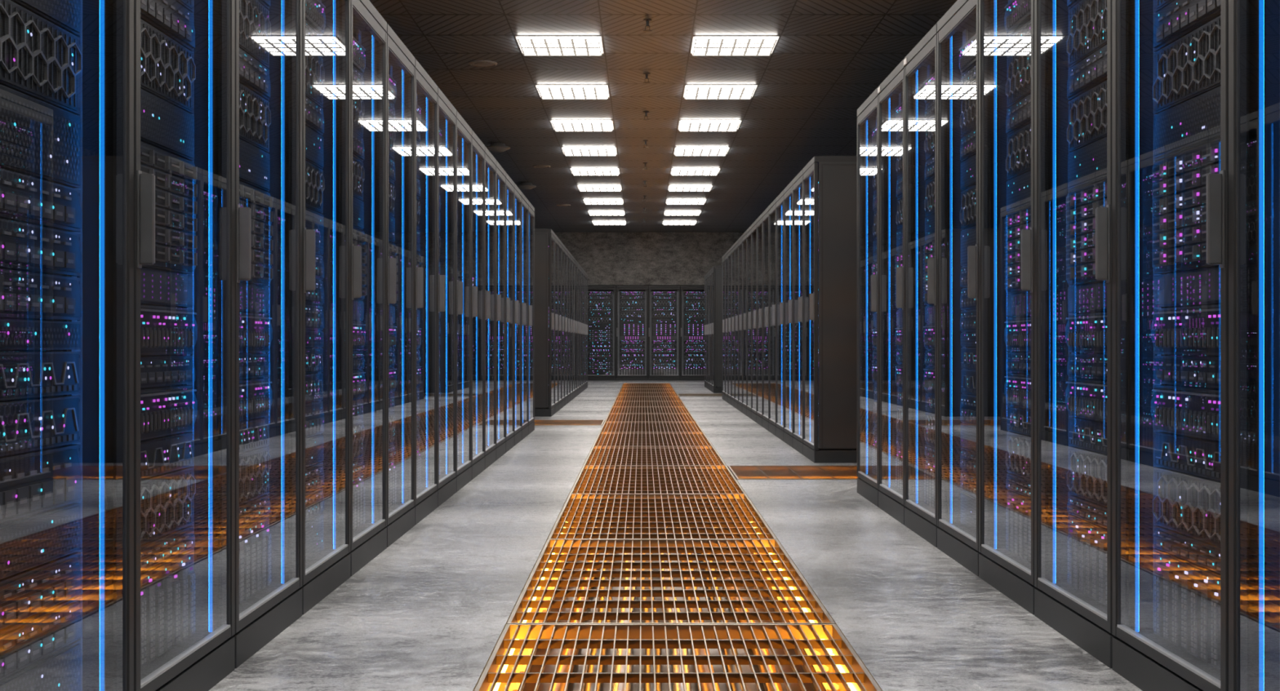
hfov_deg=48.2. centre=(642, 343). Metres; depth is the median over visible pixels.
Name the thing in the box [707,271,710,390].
rack
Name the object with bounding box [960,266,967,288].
server
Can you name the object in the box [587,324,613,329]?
server
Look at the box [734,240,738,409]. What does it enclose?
rack
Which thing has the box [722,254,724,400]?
rack
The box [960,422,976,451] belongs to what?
server
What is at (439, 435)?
server
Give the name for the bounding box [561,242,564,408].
rack
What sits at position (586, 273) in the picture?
rack
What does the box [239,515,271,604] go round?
unit
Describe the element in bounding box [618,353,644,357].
server
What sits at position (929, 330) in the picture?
unit
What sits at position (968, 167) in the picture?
server
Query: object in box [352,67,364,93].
server
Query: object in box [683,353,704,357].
server
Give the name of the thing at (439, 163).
server
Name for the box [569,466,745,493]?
floor grate
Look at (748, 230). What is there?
rack
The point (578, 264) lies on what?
rack
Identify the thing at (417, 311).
server
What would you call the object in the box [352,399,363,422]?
server
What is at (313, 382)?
server
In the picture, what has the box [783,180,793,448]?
rack
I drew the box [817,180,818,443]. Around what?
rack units
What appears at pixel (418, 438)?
server
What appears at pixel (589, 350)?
server
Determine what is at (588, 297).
server
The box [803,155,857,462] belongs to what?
rack
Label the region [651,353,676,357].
server
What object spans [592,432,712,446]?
floor grate
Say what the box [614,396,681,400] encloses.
floor grate
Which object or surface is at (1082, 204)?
array
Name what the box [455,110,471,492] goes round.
rack
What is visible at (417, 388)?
server
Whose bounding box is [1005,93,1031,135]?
server
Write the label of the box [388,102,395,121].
server
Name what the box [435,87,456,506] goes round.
rack
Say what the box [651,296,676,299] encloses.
server
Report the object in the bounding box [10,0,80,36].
server
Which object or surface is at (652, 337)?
server
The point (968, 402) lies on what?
server
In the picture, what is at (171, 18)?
server
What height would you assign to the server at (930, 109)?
0.068 m
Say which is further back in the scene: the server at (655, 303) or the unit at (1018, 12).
the server at (655, 303)
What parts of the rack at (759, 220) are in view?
glass pane, handle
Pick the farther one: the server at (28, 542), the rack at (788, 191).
the rack at (788, 191)
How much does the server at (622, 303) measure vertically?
0.178 m
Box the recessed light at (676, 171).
[670,168,720,175]
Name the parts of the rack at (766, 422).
glass pane, handle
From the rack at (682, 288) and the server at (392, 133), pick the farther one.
the rack at (682, 288)
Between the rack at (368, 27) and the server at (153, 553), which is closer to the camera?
the server at (153, 553)
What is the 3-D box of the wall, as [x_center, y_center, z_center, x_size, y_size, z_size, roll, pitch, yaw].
[0.000,-0.860,33.650,10.400,3.420,1.300,0,0,0]
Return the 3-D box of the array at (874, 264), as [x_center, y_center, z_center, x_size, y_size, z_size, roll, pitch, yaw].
[1.547,-0.321,7.807,0.526,0.288,0.598,0,0,0]
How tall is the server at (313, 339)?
0.058 m
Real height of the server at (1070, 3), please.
0.068 m
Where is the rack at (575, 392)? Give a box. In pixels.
[574,260,577,396]
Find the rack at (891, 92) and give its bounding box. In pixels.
[877,58,906,525]
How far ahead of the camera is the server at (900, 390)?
7.27 m
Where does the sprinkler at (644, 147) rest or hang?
attached to the ceiling
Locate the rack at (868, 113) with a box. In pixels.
[857,87,879,506]
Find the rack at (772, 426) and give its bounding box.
[768,199,776,435]
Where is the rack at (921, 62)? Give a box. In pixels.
[903,23,937,547]
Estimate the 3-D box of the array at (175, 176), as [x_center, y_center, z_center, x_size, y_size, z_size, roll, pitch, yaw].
[-1.385,-0.321,3.367,0.526,0.288,0.598,0,0,0]
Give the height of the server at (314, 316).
0.088 m
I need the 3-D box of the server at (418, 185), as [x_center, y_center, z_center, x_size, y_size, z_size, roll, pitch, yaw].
[-1.390,-0.796,7.067,0.516,0.098,0.598,0,0,0]
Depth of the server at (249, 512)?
4.21 m
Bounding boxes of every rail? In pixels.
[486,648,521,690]
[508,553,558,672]
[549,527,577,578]
[738,527,775,579]
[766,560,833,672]
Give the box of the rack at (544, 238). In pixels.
[534,228,555,417]
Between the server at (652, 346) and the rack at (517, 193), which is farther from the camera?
the server at (652, 346)
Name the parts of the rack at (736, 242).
handle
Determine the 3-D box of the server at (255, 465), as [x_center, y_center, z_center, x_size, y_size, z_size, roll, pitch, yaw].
[-1.393,0.389,4.107,0.510,0.148,0.598,0,0,0]
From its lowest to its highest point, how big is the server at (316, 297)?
0.088 m
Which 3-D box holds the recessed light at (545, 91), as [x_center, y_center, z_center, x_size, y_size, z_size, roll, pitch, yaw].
[-0.703,-2.554,14.540,0.720,0.031,0.720,0,0,0]
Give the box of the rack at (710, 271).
[709,268,711,391]
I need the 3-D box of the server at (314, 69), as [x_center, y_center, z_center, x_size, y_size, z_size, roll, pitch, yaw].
[-1.393,-0.936,4.847,0.510,0.178,0.598,0,0,0]
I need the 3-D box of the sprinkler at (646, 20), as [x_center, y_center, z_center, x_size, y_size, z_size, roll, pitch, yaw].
[0.040,-2.522,11.350,0.072,0.096,0.072,0,0,0]
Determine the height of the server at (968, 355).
0.088 m
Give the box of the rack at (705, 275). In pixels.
[704,275,706,387]
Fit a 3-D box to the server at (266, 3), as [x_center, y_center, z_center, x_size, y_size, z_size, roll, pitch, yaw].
[-1.390,-1.061,4.107,0.516,0.068,0.598,0,0,0]
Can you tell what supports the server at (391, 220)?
in the rack at (401, 63)
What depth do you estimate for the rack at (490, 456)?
10.10 m
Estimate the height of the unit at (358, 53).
0.118 m
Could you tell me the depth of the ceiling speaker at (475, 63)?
13.05 m
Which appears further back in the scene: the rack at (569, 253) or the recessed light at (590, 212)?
the recessed light at (590, 212)
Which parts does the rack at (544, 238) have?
door, handle, glass pane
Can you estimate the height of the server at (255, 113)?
0.158 m
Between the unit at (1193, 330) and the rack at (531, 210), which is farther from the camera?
the rack at (531, 210)
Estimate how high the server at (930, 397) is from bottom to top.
0.088 m
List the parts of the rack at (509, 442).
handle, glass pane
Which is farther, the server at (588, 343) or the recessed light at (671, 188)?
the server at (588, 343)
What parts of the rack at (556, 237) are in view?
handle, glass pane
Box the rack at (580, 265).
[579,265,581,393]
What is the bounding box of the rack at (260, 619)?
[232,0,302,668]
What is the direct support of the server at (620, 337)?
in the rack at (619, 288)
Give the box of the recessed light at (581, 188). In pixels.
[577,185,622,191]
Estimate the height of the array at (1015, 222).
0.288 m
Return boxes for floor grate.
[474,624,881,690]
[506,539,835,624]
[534,420,604,425]
[547,493,777,539]
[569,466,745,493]
[583,446,726,466]
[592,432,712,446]
[600,422,703,432]
[604,413,696,422]
[608,406,689,413]
[612,400,685,406]
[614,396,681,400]
[617,392,678,396]
[618,389,675,392]
[620,386,673,389]
[622,383,671,386]
[677,394,722,395]
[727,466,857,479]
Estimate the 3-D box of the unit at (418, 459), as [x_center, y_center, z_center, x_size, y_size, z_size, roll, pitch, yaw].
[-1.390,0.634,7.067,0.516,0.218,0.598,0,0,0]
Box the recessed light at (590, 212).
[587,210,625,215]
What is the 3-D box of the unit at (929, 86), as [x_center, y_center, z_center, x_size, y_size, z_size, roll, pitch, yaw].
[1.550,-1.156,6.327,0.520,0.118,0.598,0,0,0]
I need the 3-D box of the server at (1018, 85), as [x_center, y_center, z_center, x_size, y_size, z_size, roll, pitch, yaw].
[1.555,-0.936,4.847,0.510,0.178,0.598,0,0,0]
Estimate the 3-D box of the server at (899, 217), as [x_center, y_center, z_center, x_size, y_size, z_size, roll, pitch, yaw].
[1.555,-0.666,7.067,0.510,0.158,0.598,0,0,0]
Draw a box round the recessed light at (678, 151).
[673,146,729,156]
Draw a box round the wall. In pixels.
[554,232,743,285]
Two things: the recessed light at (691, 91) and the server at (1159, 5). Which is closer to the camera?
the server at (1159, 5)
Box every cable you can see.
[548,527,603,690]
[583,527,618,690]
[612,527,636,690]
[641,527,662,690]
[658,527,691,690]
[674,527,719,690]
[689,527,746,690]
[707,527,782,690]
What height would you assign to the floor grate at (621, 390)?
0.043 m
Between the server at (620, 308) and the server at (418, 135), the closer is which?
the server at (418, 135)
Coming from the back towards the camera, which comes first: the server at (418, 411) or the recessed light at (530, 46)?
the recessed light at (530, 46)
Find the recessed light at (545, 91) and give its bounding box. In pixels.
[535,84,609,99]
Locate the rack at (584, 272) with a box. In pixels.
[584,271,586,390]
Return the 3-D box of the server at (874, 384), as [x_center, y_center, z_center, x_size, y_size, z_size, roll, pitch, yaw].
[1.556,0.269,7.807,0.507,0.088,0.598,0,0,0]
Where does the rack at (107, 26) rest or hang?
on the floor
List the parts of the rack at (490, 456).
handle, glass pane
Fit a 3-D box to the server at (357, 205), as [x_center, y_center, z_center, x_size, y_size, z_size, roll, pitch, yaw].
[-1.394,-0.526,5.587,0.508,0.118,0.598,0,0,0]
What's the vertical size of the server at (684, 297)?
0.068 m
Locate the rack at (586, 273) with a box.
[586,273,587,388]
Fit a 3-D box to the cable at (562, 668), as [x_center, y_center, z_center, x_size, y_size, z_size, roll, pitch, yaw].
[-0.270,1.150,16.450,0.087,0.080,27.700,0,0,0]
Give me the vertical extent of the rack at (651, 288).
2.192 m
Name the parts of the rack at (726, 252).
handle, glass pane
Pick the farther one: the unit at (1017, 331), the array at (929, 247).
the array at (929, 247)
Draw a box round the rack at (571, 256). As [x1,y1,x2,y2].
[569,253,573,400]
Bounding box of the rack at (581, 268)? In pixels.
[581,267,582,392]
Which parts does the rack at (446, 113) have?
handle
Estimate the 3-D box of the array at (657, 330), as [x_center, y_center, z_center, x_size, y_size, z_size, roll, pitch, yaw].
[0.500,-0.321,33.273,0.598,0.288,0.526,0,0,0]
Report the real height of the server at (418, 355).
0.073 m
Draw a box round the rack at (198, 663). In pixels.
[133,0,235,690]
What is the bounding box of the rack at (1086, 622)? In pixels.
[1034,0,1115,669]
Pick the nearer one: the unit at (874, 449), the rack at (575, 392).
the unit at (874, 449)
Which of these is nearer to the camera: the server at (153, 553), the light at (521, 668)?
the server at (153, 553)
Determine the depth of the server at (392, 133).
6.52 m
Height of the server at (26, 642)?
0.088 m
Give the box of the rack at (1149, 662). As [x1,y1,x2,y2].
[1111,0,1228,690]
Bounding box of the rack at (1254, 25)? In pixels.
[1228,0,1279,690]
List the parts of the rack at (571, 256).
glass pane, handle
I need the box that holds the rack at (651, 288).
[648,285,679,380]
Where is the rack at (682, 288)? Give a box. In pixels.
[680,285,704,380]
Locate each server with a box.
[0,0,81,115]
[0,84,80,188]
[0,168,81,232]
[0,218,81,276]
[0,268,81,320]
[0,319,80,351]
[0,351,80,400]
[0,395,80,457]
[0,444,81,524]
[0,503,80,579]
[0,551,81,630]
[0,595,81,679]
[0,640,80,690]
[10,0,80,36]
[140,0,195,51]
[140,18,195,114]
[140,88,194,160]
[140,267,194,307]
[140,355,195,388]
[140,431,194,479]
[140,466,195,545]
[140,525,195,572]
[175,0,194,13]
[239,0,271,68]
[239,47,270,101]
[239,82,271,152]
[239,138,270,191]
[239,283,270,313]
[239,353,270,379]
[239,417,269,453]
[239,446,271,506]
[239,495,270,527]
[257,0,270,9]
[305,22,324,57]
[305,43,324,107]
[305,96,324,135]
[305,125,324,168]
[305,160,324,213]
[305,208,324,255]
[305,280,324,305]
[305,304,324,330]
[305,330,324,347]
[305,347,323,373]
[305,373,323,403]
[305,400,324,438]
[305,434,324,467]
[305,462,324,493]
[305,487,324,519]
[305,512,324,561]
[315,254,324,280]
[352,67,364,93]
[352,85,364,137]
[352,131,364,161]
[352,156,364,200]
[352,196,364,230]
[352,300,364,321]
[352,351,364,369]
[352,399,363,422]
[352,420,364,460]
[352,457,364,475]
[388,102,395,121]
[388,117,395,160]
[388,157,395,182]
[388,179,395,217]
[388,214,395,242]
[388,305,395,324]
[388,350,395,366]
[388,392,395,413]
[388,412,395,445]
[388,444,395,458]
[416,128,420,144]
[416,142,420,178]
[416,177,420,198]
[416,197,420,229]
[416,229,420,253]
[416,309,419,325]
[416,350,420,364]
[416,387,419,404]
[416,404,420,434]
[416,434,420,446]
[439,163,440,194]
[439,195,440,211]
[439,233,440,261]
[439,320,440,335]
[439,380,440,400]
[439,418,440,434]
[439,435,440,449]
[439,450,439,475]
[587,296,613,299]
[587,299,613,306]
[587,306,613,311]
[587,311,613,316]
[587,316,613,324]
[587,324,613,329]
[587,329,613,333]
[587,333,613,337]
[587,337,613,342]
[587,342,613,344]
[587,344,613,348]
[587,348,613,352]
[587,352,613,357]
[587,357,613,362]
[587,362,613,365]
[587,365,613,369]
[587,369,613,375]
[618,296,644,299]
[618,299,644,306]
[618,306,644,311]
[618,311,644,318]
[618,318,644,324]
[618,336,644,339]
[618,345,644,348]
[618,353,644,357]
[618,357,644,364]
[618,364,644,366]
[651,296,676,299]
[651,299,676,306]
[651,306,676,311]
[651,311,676,318]
[651,318,676,324]
[651,336,676,339]
[651,345,676,348]
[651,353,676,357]
[651,357,676,364]
[651,364,676,366]
[683,296,704,299]
[683,299,704,306]
[683,306,704,311]
[683,311,704,318]
[683,318,704,324]
[683,336,704,339]
[683,345,704,348]
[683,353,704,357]
[683,357,704,364]
[683,364,704,366]
[872,148,876,162]
[872,160,876,194]
[872,193,876,211]
[872,211,876,239]
[872,349,876,362]
[872,400,876,426]
[872,426,876,436]
[873,240,876,261]
[873,312,876,327]
[873,383,876,399]
[895,140,902,178]
[895,195,902,229]
[895,404,902,435]
[896,126,902,144]
[896,176,902,198]
[896,227,902,253]
[896,309,902,325]
[896,349,902,364]
[896,434,902,447]
[897,387,902,405]
[924,100,934,121]
[924,115,934,160]
[924,155,934,182]
[924,177,934,217]
[924,213,934,242]
[924,305,934,324]
[924,350,934,366]
[924,412,934,446]
[924,444,934,460]
[925,392,934,413]
[960,65,976,93]
[960,83,976,137]
[960,128,976,161]
[960,154,976,191]
[960,185,976,230]
[960,226,976,266]
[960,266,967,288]
[960,288,976,310]
[960,309,976,332]
[960,332,976,346]
[960,347,976,369]
[960,369,976,395]
[960,394,976,426]
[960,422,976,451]
[960,447,976,474]
[960,469,976,497]
[960,491,976,533]
[1005,19,1031,57]
[1005,40,1031,107]
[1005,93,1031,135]
[1005,123,1031,180]
[1005,352,1031,373]
[1005,431,1031,480]
[1005,473,1031,498]
[1006,170,1031,213]
[1006,292,1031,318]
[1006,406,1031,435]
[1066,0,1081,9]
[1066,0,1106,68]
[1066,44,1106,101]
[1066,80,1106,152]
[1066,353,1106,379]
[1066,446,1106,507]
[1066,495,1106,528]
[1067,137,1106,191]
[1067,282,1106,313]
[1067,417,1106,454]
[1152,15,1220,114]
[1152,466,1220,547]
[1153,0,1220,51]
[1153,355,1220,388]
[1153,525,1220,573]
[1154,0,1175,13]
[1154,86,1220,160]
[1154,266,1220,307]
[1154,431,1220,481]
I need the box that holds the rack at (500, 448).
[495,160,506,460]
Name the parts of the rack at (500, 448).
handle, glass pane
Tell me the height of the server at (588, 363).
0.088 m
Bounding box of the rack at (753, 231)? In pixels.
[751,219,756,422]
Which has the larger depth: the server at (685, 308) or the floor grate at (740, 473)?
the server at (685, 308)
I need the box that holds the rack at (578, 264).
[577,262,579,395]
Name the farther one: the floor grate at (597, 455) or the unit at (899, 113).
the floor grate at (597, 455)
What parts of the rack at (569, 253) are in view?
glass pane, handle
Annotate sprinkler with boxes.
[643,18,652,32]
[643,72,650,84]
[643,111,648,120]
[643,140,648,148]
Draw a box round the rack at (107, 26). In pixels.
[35,0,133,690]
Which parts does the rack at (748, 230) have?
glass pane, handle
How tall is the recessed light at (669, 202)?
0.031 m
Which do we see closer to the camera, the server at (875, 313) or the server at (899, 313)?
the server at (899, 313)
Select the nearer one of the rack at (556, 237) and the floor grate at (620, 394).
the rack at (556, 237)
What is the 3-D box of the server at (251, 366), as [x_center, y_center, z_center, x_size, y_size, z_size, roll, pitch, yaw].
[-1.390,0.067,4.107,0.516,0.073,0.598,0,0,0]
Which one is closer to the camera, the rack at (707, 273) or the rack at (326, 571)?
the rack at (326, 571)
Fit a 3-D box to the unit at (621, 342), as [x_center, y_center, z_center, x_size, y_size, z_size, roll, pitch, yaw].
[-0.240,-0.031,33.276,0.598,0.118,0.520,0,0,0]
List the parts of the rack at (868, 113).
handle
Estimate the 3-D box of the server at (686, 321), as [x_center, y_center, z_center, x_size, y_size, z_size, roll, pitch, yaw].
[1.240,-0.526,33.282,0.598,0.118,0.508,0,0,0]
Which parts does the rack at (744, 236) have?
glass pane, handle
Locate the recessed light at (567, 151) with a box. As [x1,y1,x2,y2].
[560,146,617,156]
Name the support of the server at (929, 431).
on the server at (929, 451)
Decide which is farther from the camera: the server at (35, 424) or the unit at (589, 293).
the unit at (589, 293)
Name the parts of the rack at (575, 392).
handle, glass pane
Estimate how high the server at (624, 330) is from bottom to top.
0.288 m
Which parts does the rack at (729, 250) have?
handle, glass pane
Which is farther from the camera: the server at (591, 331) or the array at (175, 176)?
the server at (591, 331)
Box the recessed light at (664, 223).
[662,221,697,225]
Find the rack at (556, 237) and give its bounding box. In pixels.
[555,234,558,413]
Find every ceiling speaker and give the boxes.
[468,60,497,66]
[532,164,550,168]
[556,204,570,206]
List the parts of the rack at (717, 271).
glass pane, door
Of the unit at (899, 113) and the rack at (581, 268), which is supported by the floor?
the rack at (581, 268)
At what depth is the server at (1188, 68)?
3.42 m
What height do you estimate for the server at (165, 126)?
0.118 m
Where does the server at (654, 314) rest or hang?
on the server at (655, 321)
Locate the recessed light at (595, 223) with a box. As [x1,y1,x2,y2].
[591,221,626,225]
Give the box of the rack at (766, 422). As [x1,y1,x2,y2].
[762,206,769,431]
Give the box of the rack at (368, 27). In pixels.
[349,0,386,577]
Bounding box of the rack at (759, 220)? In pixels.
[756,213,763,426]
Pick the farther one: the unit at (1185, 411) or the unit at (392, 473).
the unit at (392, 473)
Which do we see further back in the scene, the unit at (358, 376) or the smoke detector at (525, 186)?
the smoke detector at (525, 186)
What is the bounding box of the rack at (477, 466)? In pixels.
[470,129,484,479]
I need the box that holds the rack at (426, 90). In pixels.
[413,58,437,524]
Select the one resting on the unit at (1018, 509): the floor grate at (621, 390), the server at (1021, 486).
the server at (1021, 486)
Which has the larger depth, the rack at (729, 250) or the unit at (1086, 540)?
the rack at (729, 250)
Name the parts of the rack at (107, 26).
door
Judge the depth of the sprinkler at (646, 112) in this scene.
15.84 m
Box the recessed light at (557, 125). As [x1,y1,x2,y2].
[550,120,613,131]
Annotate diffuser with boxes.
[583,200,622,203]
[588,211,624,214]
[664,211,700,214]
[666,200,705,201]
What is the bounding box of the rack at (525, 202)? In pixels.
[520,192,528,439]
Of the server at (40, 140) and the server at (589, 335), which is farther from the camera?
the server at (589, 335)
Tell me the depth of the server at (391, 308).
6.53 m
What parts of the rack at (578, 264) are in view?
glass pane, handle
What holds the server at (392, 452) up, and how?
on the unit at (392, 473)
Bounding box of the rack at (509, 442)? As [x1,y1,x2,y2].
[504,173,514,452]
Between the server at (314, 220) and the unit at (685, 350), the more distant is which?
the unit at (685, 350)
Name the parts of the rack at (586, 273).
glass pane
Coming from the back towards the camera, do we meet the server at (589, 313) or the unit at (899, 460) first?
the server at (589, 313)
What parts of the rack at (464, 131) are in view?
handle, glass pane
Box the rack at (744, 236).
[742,231,746,415]
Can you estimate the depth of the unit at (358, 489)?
5.73 m
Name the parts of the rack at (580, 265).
glass pane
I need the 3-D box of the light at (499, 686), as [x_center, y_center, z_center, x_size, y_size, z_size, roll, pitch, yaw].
[-0.390,0.963,3.389,0.050,0.125,1.860,0,0,0]
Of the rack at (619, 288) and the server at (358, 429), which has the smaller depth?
the server at (358, 429)
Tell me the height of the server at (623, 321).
0.118 m
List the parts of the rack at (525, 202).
handle, glass pane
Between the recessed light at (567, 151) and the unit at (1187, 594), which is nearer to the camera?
the unit at (1187, 594)
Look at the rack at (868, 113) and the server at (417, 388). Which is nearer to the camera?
the server at (417, 388)
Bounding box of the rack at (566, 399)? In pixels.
[564,246,568,405]
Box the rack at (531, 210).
[527,201,534,434]
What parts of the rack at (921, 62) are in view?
label plate, handle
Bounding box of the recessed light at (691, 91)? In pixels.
[683,84,757,99]
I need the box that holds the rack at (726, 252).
[724,250,728,403]
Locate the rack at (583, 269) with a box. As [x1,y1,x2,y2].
[582,269,584,391]
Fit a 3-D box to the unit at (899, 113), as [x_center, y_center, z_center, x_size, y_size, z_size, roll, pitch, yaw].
[1.550,-1.156,7.067,0.520,0.118,0.598,0,0,0]
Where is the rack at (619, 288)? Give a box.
[616,285,648,380]
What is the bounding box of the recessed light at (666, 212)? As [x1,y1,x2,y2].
[663,210,701,215]
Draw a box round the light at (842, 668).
[821,648,861,690]
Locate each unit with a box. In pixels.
[140,305,197,355]
[140,385,197,440]
[140,549,195,668]
[239,312,272,353]
[239,377,272,422]
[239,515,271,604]
[305,0,325,38]
[352,35,365,76]
[352,321,365,351]
[352,369,365,399]
[352,471,364,531]
[388,74,396,106]
[388,324,396,350]
[388,366,396,392]
[388,457,396,507]
[416,103,421,130]
[416,326,421,349]
[416,364,421,387]
[416,445,421,489]
[439,128,441,150]
[457,146,458,164]
[457,330,458,346]
[457,362,458,378]
[457,435,458,463]
[587,291,613,296]
[618,291,644,296]
[618,339,644,345]
[618,348,644,353]
[618,366,644,375]
[651,291,676,296]
[651,339,676,345]
[651,348,676,353]
[651,366,676,375]
[683,291,704,296]
[683,339,704,345]
[683,348,704,353]
[683,366,704,375]
[871,126,876,150]
[871,328,876,348]
[871,362,876,383]
[872,436,876,475]
[894,102,902,130]
[894,326,902,349]
[894,364,902,387]
[895,445,902,491]
[923,72,934,106]
[923,324,934,350]
[923,366,934,393]
[924,457,934,509]
[958,33,976,76]
[1004,0,1031,38]
[1004,317,1031,351]
[1004,373,1031,409]
[1005,489,1031,563]
[1065,312,1106,353]
[1065,377,1106,422]
[1067,515,1106,606]
[1151,304,1220,355]
[1151,385,1220,441]
[1154,549,1220,671]
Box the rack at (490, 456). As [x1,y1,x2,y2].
[484,146,496,469]
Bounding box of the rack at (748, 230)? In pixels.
[746,226,751,418]
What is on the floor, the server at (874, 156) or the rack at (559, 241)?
the rack at (559, 241)
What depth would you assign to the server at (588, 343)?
33.03 m
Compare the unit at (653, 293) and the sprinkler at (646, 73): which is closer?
the sprinkler at (646, 73)
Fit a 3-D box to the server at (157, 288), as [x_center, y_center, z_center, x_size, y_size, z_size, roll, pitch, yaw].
[-1.395,-0.134,3.367,0.507,0.083,0.598,0,0,0]
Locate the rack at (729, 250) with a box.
[728,248,731,404]
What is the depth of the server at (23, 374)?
2.72 m
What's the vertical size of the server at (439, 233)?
0.158 m
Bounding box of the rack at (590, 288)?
[587,285,616,380]
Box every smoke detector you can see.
[485,142,510,152]
[516,182,536,190]
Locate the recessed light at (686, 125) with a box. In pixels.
[677,120,742,131]
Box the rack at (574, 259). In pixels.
[572,257,575,399]
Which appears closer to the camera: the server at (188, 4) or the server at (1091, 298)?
the server at (188, 4)
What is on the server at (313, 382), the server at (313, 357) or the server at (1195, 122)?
the server at (313, 357)
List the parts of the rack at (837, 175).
glass pane, door, handle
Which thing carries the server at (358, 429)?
on the server at (357, 464)
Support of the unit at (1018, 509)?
in the rack at (1009, 574)
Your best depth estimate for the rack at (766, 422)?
14.25 m
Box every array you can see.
[140,141,197,274]
[239,181,272,285]
[352,226,366,300]
[388,241,397,305]
[416,252,422,309]
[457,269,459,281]
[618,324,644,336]
[651,324,676,336]
[683,324,704,336]
[871,261,876,312]
[894,251,902,309]
[923,240,934,305]
[1004,206,1031,294]
[1066,179,1106,285]
[1152,139,1220,274]
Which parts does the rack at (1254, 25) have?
door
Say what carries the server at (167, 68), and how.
on the server at (165, 126)
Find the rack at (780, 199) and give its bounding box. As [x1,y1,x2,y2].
[775,190,783,441]
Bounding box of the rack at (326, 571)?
[299,0,351,615]
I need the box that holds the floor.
[208,380,1142,690]
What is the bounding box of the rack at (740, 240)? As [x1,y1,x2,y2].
[737,235,742,413]
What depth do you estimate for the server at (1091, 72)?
4.18 m
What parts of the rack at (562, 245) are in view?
handle, glass pane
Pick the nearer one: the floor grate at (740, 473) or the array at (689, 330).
the floor grate at (740, 473)
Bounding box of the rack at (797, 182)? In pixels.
[792,168,804,454]
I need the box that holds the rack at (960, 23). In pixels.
[937,0,980,577]
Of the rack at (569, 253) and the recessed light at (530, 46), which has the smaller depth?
the recessed light at (530, 46)
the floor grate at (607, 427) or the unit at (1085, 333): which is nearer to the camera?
the unit at (1085, 333)
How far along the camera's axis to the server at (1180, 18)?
3.46 m
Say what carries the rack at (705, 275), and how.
on the floor
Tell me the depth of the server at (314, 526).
4.99 m
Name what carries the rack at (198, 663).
on the floor
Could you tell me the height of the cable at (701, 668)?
0.080 m
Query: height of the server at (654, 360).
0.148 m
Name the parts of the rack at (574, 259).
glass pane, door, handle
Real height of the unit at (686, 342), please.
0.118 m
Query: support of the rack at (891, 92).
on the floor
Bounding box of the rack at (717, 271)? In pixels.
[711,266,722,393]
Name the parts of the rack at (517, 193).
handle, glass pane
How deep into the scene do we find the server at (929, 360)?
6.48 m
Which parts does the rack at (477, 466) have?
handle, glass pane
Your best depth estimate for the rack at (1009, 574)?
5.18 m
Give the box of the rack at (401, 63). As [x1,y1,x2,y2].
[386,23,415,547]
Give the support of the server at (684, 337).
in the rack at (682, 288)
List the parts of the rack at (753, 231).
glass pane, handle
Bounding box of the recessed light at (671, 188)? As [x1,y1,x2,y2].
[667,185,712,191]
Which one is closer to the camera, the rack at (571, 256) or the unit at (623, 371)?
the rack at (571, 256)
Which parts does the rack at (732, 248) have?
glass pane, handle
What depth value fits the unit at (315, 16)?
4.98 m
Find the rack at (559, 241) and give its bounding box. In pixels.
[558,238,561,410]
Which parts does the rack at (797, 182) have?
glass pane, handle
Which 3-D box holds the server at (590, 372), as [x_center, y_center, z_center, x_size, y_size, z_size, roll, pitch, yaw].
[-0.980,0.674,33.282,0.598,0.138,0.508,0,0,0]
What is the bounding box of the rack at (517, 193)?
[514,182,521,445]
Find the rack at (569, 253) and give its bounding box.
[568,250,570,403]
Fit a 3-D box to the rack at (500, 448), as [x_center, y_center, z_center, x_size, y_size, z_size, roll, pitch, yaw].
[-1.586,-0.246,10.767,1.113,2.192,0.739,0,0,0]
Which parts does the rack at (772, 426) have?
glass pane, handle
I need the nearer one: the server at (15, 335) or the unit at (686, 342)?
the server at (15, 335)
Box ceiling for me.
[368,0,957,232]
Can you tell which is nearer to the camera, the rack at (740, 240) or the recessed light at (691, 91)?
the recessed light at (691, 91)
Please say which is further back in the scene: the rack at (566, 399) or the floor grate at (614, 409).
the rack at (566, 399)
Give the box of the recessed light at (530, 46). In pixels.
[515,35,604,56]
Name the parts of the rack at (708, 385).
door, glass pane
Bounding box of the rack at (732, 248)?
[730,244,735,407]
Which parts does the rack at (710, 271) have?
handle, glass pane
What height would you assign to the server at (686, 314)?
0.158 m
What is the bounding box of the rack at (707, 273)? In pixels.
[706,273,707,388]
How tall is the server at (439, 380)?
0.118 m
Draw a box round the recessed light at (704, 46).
[690,35,779,56]
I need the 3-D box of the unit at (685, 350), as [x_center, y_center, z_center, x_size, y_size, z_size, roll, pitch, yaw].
[1.240,0.164,33.276,0.598,0.118,0.520,0,0,0]
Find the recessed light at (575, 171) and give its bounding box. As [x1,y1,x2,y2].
[569,168,619,175]
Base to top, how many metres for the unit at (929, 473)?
0.218 m
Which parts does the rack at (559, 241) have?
handle, glass pane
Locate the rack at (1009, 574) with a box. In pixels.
[978,0,1037,615]
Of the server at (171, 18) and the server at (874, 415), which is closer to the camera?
the server at (171, 18)
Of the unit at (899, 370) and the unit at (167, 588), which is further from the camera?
the unit at (899, 370)
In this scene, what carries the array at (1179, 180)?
in the rack at (1149, 662)
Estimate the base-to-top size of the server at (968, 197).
0.158 m
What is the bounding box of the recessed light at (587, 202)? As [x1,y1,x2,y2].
[582,199,623,204]
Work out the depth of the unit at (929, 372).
6.48 m
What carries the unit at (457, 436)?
in the rack at (464, 131)
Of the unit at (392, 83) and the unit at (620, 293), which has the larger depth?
the unit at (620, 293)
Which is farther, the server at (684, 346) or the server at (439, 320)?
the server at (684, 346)
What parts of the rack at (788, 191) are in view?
glass pane, handle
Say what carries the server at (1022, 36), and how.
on the server at (1018, 85)
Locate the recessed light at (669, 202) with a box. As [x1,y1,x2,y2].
[665,199,706,204]
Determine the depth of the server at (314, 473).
4.97 m
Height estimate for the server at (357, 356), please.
0.073 m
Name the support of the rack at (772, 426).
on the floor
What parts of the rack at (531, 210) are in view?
handle, glass pane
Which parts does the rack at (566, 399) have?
handle, glass pane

